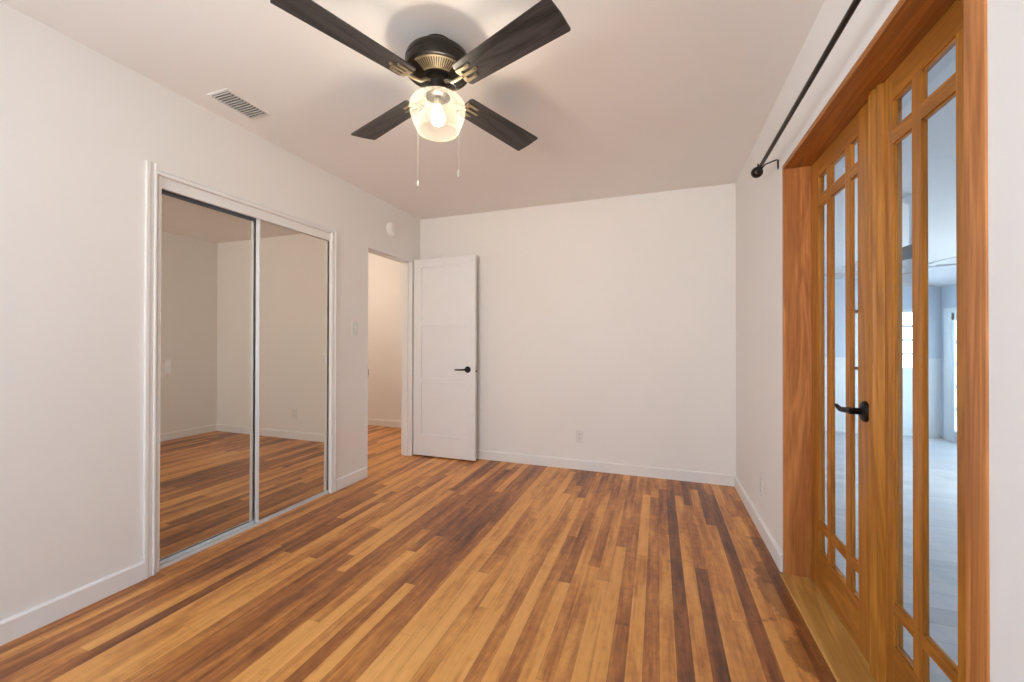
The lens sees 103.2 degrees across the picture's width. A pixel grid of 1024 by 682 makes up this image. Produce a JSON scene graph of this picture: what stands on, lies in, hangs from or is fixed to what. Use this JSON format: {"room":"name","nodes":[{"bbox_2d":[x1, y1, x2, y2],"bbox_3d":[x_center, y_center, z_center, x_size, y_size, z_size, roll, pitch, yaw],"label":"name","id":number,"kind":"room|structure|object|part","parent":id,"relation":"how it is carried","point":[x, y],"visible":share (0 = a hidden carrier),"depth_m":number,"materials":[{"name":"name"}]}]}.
{"room":"empty bedroom","nodes":[
{"label":"empty bedroom","id":0,"kind":"room"},
{"bbox_2d":[0,1,419,620],"bbox_3d":[-1.864,-0.067,1.935,0.120,2.440,4.983,0,0,20],"label":"wall","id":1,"kind":"structure","parent":0,"point":[79,127],"depth_m":1.78,"materials":[{"name":"paint"}]},
{"bbox_2d":[0,467,366,645],"bbox_3d":[-1.943,1.107,1.514,0.015,0.088,4.150,0,0,20],"label":"baseboard","id":2,"kind":"structure","parent":1,"relation":"attached to","point":[20,624],"depth_m":1.73,"materials":[{"name":"paint"}]},
{"bbox_2d":[143,160,336,578],"bbox_3d":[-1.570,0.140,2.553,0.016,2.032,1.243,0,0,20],"label":"trim","id":3,"kind":"structure","parent":1,"relation":"attached to","point":[152,171],"depth_m":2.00,"materials":[{"name":"paint"}]},
{"bbox_2d":[162,190,324,239],"bbox_3d":[-1.615,-0.776,2.610,0.072,0.038,1.171,0,0,20],"label":"sliding track","id":4,"kind":"object","parent":1,"relation":"attached to","point":[167,192],"visible":0.21,"depth_m":2.29,"materials":[{"name":"grey metal"}]},
{"bbox_2d":[352,322,357,335],"bbox_3d":[-1.288,-0.101,3.340,0.016,0.115,0.070,0,0,20],"label":"light switch","id":5,"kind":"object","parent":1,"relation":"attached to","point":[354,324],"visible":1,"depth_m":3.33,"materials":[{"name":"white plastic"}]},
{"bbox_2d":[366,245,412,475],"bbox_3d":[-1.187,0.171,3.826,0.126,1.985,0.700,0,0,20],"label":"trim","id":6,"kind":"structure","parent":1,"relation":"attached to","point":[407,264],"depth_m":4.13,"materials":[{"name":"paint"}]},
{"bbox_2d":[386,222,396,236],"bbox_3d":[-1.113,-1.042,3.789,0.042,0.140,0.140,0,0,20],"label":"smoke detector","id":7,"kind":"object","parent":1,"relation":"attached to","point":[391,228],"visible":1,"depth_m":3.76,"materials":[{"name":"paint"}]},
{"bbox_2d":[413,255,476,460],"bbox_3d":[-0.680,0.162,4.010,0.707,1.978,0.098,0,0,20],"label":"door","id":8,"kind":"structure","parent":1,"relation":"in","point":[445,289],"depth_m":4.01,"materials":[{"name":"paint"}]},
{"bbox_3d":[-0.673,1.046,4.026,0.506,0.211,0.035,0,0,20],"label":"rail","id":9,"kind":"part","parent":8,"relation":"part of","materials":[{"name":"paint"}]},
{"bbox_3d":[-0.671,-0.175,4.032,0.506,0.044,0.035,0,0,20],"label":"rail","id":10,"kind":"part","parent":8,"relation":"part of","materials":[{"name":"paint"}]},
{"bbox_3d":[-0.672,0.398,4.029,0.506,0.045,0.035,0,0,20],"label":"rail","id":11,"kind":"part","parent":8,"relation":"part of","materials":[{"name":"paint"}]},
{"bbox_3d":[-0.670,-0.783,4.035,0.506,0.087,0.035,0,0,20],"label":"rail","id":12,"kind":"part","parent":8,"relation":"part of","materials":[{"name":"paint"}]},
{"bbox_3d":[-0.671,-0.468,4.033,0.510,0.547,0.013,0,0,20],"label":"panel","id":13,"kind":"part","parent":8,"relation":"part of","materials":[{"name":"paint"}]},
{"bbox_3d":[-0.672,0.111,4.030,0.510,0.532,0.013,0,0,20],"label":"panel","id":14,"kind":"part","parent":8,"relation":"part of","materials":[{"name":"paint"}]},
{"bbox_3d":[-0.673,0.680,4.028,0.510,0.524,0.013,0,0,20],"label":"panel","id":15,"kind":"part","parent":8,"relation":"part of","materials":[{"name":"paint"}]},
{"bbox_3d":[-0.435,0.276,3.901,0.064,0.064,0.047,0,0,20],"label":"handle","id":16,"kind":"part","parent":8,"relation":"part of","materials":[{"name":"black metal"}]},
{"bbox_2d":[368,252,401,420],"bbox_3d":[-1.920,-0.049,5.707,2.532,2.440,0.113,0,0,20],"label":"wall","id":17,"kind":"structure","parent":0,"point":[384,274],"depth_m":5.59,"materials":[{"name":"paint"}]},
{"bbox_2d":[368,418,400,427],"bbox_3d":[-1.944,1.127,5.641,2.532,0.088,0.015,0,0,20],"label":"baseboard","id":18,"kind":"structure","parent":17,"relation":"attached to","point":[376,422],"depth_m":5.56,"materials":[{"name":"paint"}]},
{"bbox_2d":[0,0,824,219],"bbox_3d":[-1.407,-1.335,2.307,5.794,0.100,6.220,0,0,20],"label":"ceiling","id":19,"kind":"structure","parent":0,"point":[638,96],"depth_m":2.03,"materials":[{"name":"paint"}]},
{"bbox_2d":[207,88,270,119],"bbox_3d":[-1.477,-1.279,2.205,0.151,0.013,0.252,0,0,20],"label":"ceiling vent","id":20,"kind":"object","parent":19,"relation":"in","point":[227,97],"visible":1,"depth_m":2.19,"materials":[{"name":"white metal"}]},
{"bbox_2d":[270,0,570,186],"bbox_3d":[-0.323,-0.979,1.756,0.996,0.612,0.988,0,0,-5],"label":"ceiling fan","id":21,"kind":"object","parent":19,"relation":"hanging from","point":[435,63],"visible":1,"depth_m":1.62,"materials":[{"name":"black wood"}]},
{"bbox_3d":[-0.578,-1.089,1.457,0.141,0.006,0.492,14,9,40],"label":"blade","id":22,"kind":"part","parent":21,"relation":"part of","materials":[{"name":"black wood"}]},
{"bbox_3d":[-0.616,-1.087,2.010,0.476,0.006,0.141,0,10,40],"label":"blade","id":23,"kind":"part","parent":21,"relation":"part of","materials":[{"name":"black wood"}]},
{"bbox_2d":[414,54,455,71],"bbox_3d":[-0.314,-1.145,1.670,0.172,0.025,0.071,0,0,-5],"label":"vent grille","id":24,"kind":"object","parent":21,"relation":"attached to","point":[422,62],"depth_m":1.67,"materials":[{"name":"brown metal"}]},
{"bbox_3d":[-0.321,-0.977,1.758,0.060,0.085,0.060,0,0,20],"label":"bulb","id":25,"kind":"part","parent":21,"relation":"part of","materials":[{"name":"beige glass"}]},
{"bbox_2d":[434,96,441,106],"bbox_3d":[-0.321,-1.035,1.758,0.034,0.036,0.034,0,0,20],"label":"bulb socket","id":26,"kind":"object","parent":21,"relation":"attached to","point":[437,99],"depth_m":1.74,"materials":[{"name":"white metal"}]},
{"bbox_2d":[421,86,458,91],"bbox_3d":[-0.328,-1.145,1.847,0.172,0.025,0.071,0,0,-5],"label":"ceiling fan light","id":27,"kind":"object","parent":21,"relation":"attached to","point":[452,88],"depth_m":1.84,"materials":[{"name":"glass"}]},
{"bbox_3d":[-0.066,-1.085,2.057,0.141,0.006,0.486,-14,-9,40],"label":"blade","id":28,"kind":"part","parent":21,"relation":"part of","materials":[{"name":"black wood"}]},
{"bbox_3d":[-0.022,-1.088,1.503,0.486,0.006,0.141,0,-11,40],"label":"blade","id":29,"kind":"part","parent":21,"relation":"part of","materials":[{"name":"black wood"}]},
{"bbox_2d":[0,425,836,681],"bbox_3d":[-1.496,1.185,2.325,5.614,0.060,6.220,0,0,20],"label":"floor","id":30,"kind":"structure","parent":0,"point":[421,568],"depth_m":1.85,"materials":[{"name":"brown wood"}]},
{"bbox_2d":[159,491,328,569],"bbox_3d":[-1.618,1.150,2.600,0.079,0.013,1.171,0,0,20],"label":"sliding track","id":31,"kind":"object","parent":30,"relation":"on","point":[204,546],"visible":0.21,"depth_m":2.35,"materials":[{"name":"white metal"}]},
{"bbox_2d":[159,194,255,562],"bbox_3d":[-1.730,0.181,2.337,0.026,1.930,0.587,0,0,20],"label":"mirror door","id":32,"kind":"structure","parent":31,"relation":"on","point":[208,255],"depth_m":2.29,"materials":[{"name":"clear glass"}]},
{"bbox_3d":[-1.797,0.134,2.115,0.002,0.070,0.028,0,0,20],"label":"finger pull","id":33,"kind":"part","parent":32,"relation":"part of","materials":[{"name":"white plastic"}]},
{"bbox_3d":[-1.731,1.139,2.332,0.023,0.009,0.567,0,0,20],"label":"rail","id":34,"kind":"part","parent":32,"relation":"part of","materials":[{"name":"white metal"}]},
{"bbox_2d":[255,219,328,522],"bbox_3d":[-1.508,0.184,2.857,0.026,1.930,0.622,0,0,20],"label":"mirror door","id":35,"kind":"structure","parent":31,"relation":"on","point":[292,330],"depth_m":2.79,"materials":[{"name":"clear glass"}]},
{"bbox_3d":[-1.508,1.141,2.852,0.023,0.009,0.602,0,0,20],"label":"rail","id":36,"kind":"part","parent":35,"relation":"part of","materials":[{"name":"white metal"}]},
{"bbox_2d":[420,183,735,475],"bbox_3d":[0.457,-0.054,3.813,3.222,2.440,0.120,0,0,20],"label":"wall","id":37,"kind":"structure","parent":0,"point":[613,320],"depth_m":3.60,"materials":[{"name":"paint"}]},
{"bbox_2d":[576,429,583,442],"bbox_3d":[0.615,0.863,3.683,0.070,0.115,0.008,0,0,20],"label":"wall outlet","id":38,"kind":"object","parent":37,"relation":"attached to","point":[579,433],"visible":1,"depth_m":3.68,"materials":[{"name":"white plastic"}]},
{"bbox_2d":[476,449,733,485],"bbox_3d":[0.413,1.122,3.750,2.912,0.088,0.015,0,0,20],"label":"baseboard","id":39,"kind":"structure","parent":37,"relation":"attached to","point":[606,467],"depth_m":3.58,"materials":[{"name":"paint"}]},
{"bbox_2d":[736,0,1023,681],"bbox_3d":[1.037,-0.067,0.894,0.160,2.440,4.983,0,0,20],"label":"wall","id":40,"kind":"structure","parent":0,"point":[759,334],"depth_m":1.21,"materials":[{"name":"paint"}]},
{"bbox_2d":[734,476,782,571],"bbox_3d":[0.950,1.109,0.911,0.015,0.088,4.968,0,0,20],"label":"baseboard","id":41,"kind":"structure","parent":40,"relation":"attached to","point":[777,555],"depth_m":2.41,"materials":[{"name":"paint"}]},
{"bbox_2d":[782,166,811,577],"bbox_3d":[1.431,0.152,1.998,0.164,2.015,0.020,0,0,20],"label":"trim","id":42,"kind":"structure","parent":40,"relation":"attached to","point":[796,182],"depth_m":2.00,"materials":[{"name":"brown wood"}]},
{"bbox_2d":[751,0,860,177],"bbox_3d":[1.088,-0.930,1.437,0.111,0.060,1.722,0,0,20],"label":"curtain rod","id":43,"kind":"object","parent":40,"relation":"attached to","point":[756,172],"visible":1,"depth_m":1.45,"materials":[{"name":"brown metal"}]},
{"bbox_2d":[780,573,876,681],"bbox_3d":[1.205,1.163,1.397,0.182,0.026,1.254,0,0,20],"label":"threshold","id":44,"kind":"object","parent":40,"relation":"attached to","point":[845,660],"depth_m":1.60,"materials":[{"name":"brown wood"}]},
{"bbox_2d":[811,102,869,663],"bbox_3d":[1.341,0.146,1.691,0.097,1.999,0.627,0,0,20],"label":"door","id":45,"kind":"structure","parent":40,"relation":"in","point":[851,607],"depth_m":1.60,"materials":[{"name":"brown wood"}]},
{"bbox_3d":[1.374,-0.807,1.704,0.024,0.092,0.396,0,0,20],"label":"rail","id":46,"kind":"part","parent":45,"relation":"part of","materials":[{"name":"brown wood"}]},
{"bbox_3d":[1.371,1.056,1.695,0.024,0.179,0.396,0,0,20],"label":"rail","id":47,"kind":"part","parent":45,"relation":"part of","materials":[{"name":"brown wood"}]},
{"bbox_3d":[1.243,0.254,1.521,0.022,0.027,0.111,0,0,13],"label":"lever","id":48,"kind":"part","parent":45,"relation":"part of","materials":[{"name":"black metal"}]},
{"bbox_3d":[1.250,0.254,1.471,0.052,0.076,0.068,0,0,20],"label":"handle","id":49,"kind":"part","parent":45,"relation":"part of","materials":[{"name":"black metal"}]},
{"bbox_2d":[782,0,955,170],"bbox_3d":[1.210,-0.871,1.382,0.164,0.023,1.340,0,0,20],"label":"trim","id":50,"kind":"structure","parent":40,"relation":"attached to","point":[909,21],"depth_m":1.29,"materials":[{"name":"brown wood"}]},
{"bbox_2d":[868,0,965,681],"bbox_3d":[1.152,0.143,1.099,0.043,1.999,0.656,0,0,19],"label":"door","id":51,"kind":"structure","parent":40,"relation":"in","point":[889,662],"depth_m":1.25,"materials":[{"name":"brown wood"}]},
{"bbox_3d":[1.148,1.053,1.073,0.024,0.179,0.446,0,0,20],"label":"rail","id":52,"kind":"part","parent":51,"relation":"part of","materials":[{"name":"brown wood"}]},
{"bbox_3d":[1.151,-0.811,1.082,0.024,0.092,0.446,0,0,20],"label":"rail","id":53,"kind":"part","parent":51,"relation":"part of","materials":[{"name":"brown wood"}]},
{"bbox_2d":[963,0,989,681],"bbox_3d":[0.993,0.145,0.777,0.164,2.015,0.066,0,0,20],"label":"trim","id":54,"kind":"structure","parent":40,"relation":"attached to","point":[976,309],"depth_m":0.80,"materials":[{"name":"brown wood"}]},
{"bbox_2d":[825,274,941,357],"bbox_3d":[4.324,-0.047,4.836,3.606,3.050,4.457,0,0,20],"label":"wall","id":55,"kind":"structure","parent":0,"point":[934,293],"depth_m":6.41,"materials":[{"name":"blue paint"}]},
{"bbox_2d":[855,309,911,372],"bbox_3d":[5.981,-0.001,6.487,0.920,1.000,0.110,0,0,20],"label":"window","id":56,"kind":"structure","parent":55,"relation":"in","point":[905,369],"depth_m":6.59,"materials":[{"name":"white glass"}]},
{"bbox_2d":[825,357,942,437],"bbox_3d":[5.051,0.879,6.863,3.366,1.220,0.140,0,0,20],"label":"wainscot","id":57,"kind":"structure","parent":55,"relation":"attached to","point":[935,364],"depth_m":6.39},
{"bbox_2d":[824,45,955,286],"bbox_3d":[3.866,-1.179,3.146,3.686,0.776,8.120,0,0,20],"label":"ceiling","id":58,"kind":"structure","parent":0,"point":[942,125],"depth_m":3.39,"materials":[{"name":"paint"}]},
{"bbox_2d":[825,193,955,287],"bbox_3d":[3.422,-0.854,3.434,1.190,0.798,1.204,0,0,20],"label":"ceiling fan","id":59,"kind":"object","parent":58,"relation":"hanging from","point":[906,198],"visible":0.43,"depth_m":3.44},
{"bbox_3d":[3.246,-0.629,3.760,0.139,0.036,0.560,0,0,-27],"label":"blade","id":60,"kind":"part","parent":59,"relation":"part of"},
{"bbox_3d":[3.067,-0.631,3.402,0.560,0.036,0.139,0,0,-9],"label":"blade","id":61,"kind":"part","parent":59,"relation":"part of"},
{"bbox_3d":[3.402,-0.516,3.457,0.156,0.121,0.156,0,0,20],"label":"lamp shade","id":62,"kind":"part","parent":59,"relation":"part of","materials":[{"name":"glass"}]},
{"bbox_3d":[3.351,-0.632,3.122,0.139,0.036,0.560,0,0,9],"label":"blade","id":63,"kind":"part","parent":59,"relation":"part of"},
{"bbox_3d":[3.706,-0.630,3.305,0.560,0.036,0.139,0,0,27],"label":"blade","id":64,"kind":"part","parent":59,"relation":"part of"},
{"bbox_2d":[825,431,957,681],"bbox_3d":[3.871,1.499,3.129,3.666,0.060,8.120,0,0,20],"label":"floor","id":65,"kind":"structure","parent":0,"point":[943,594],"depth_m":3.14,"materials":[{"name":"grey wood"}]},
{"bbox_2d":[941,285,956,437],"bbox_3d":[5.339,0.219,2.503,0.120,2.500,7.920,0,0,20],"label":"wall","id":66,"kind":"structure","parent":0,"point":[948,293],"depth_m":6.21,"materials":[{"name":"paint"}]},
{"bbox_2d":[944,307,956,442],"bbox_3d":[6.297,0.494,5.308,0.070,1.980,1.810,0,0,20],"label":"door","id":67,"kind":"structure","parent":66,"relation":"in","point":[950,314],"depth_m":6.03,"materials":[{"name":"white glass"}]},
{"bbox_3d":[6.284,0.534,5.265,0.066,1.900,1.560,0,0,20],"label":"frame","id":68,"kind":"part","parent":67,"relation":"part of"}
]}

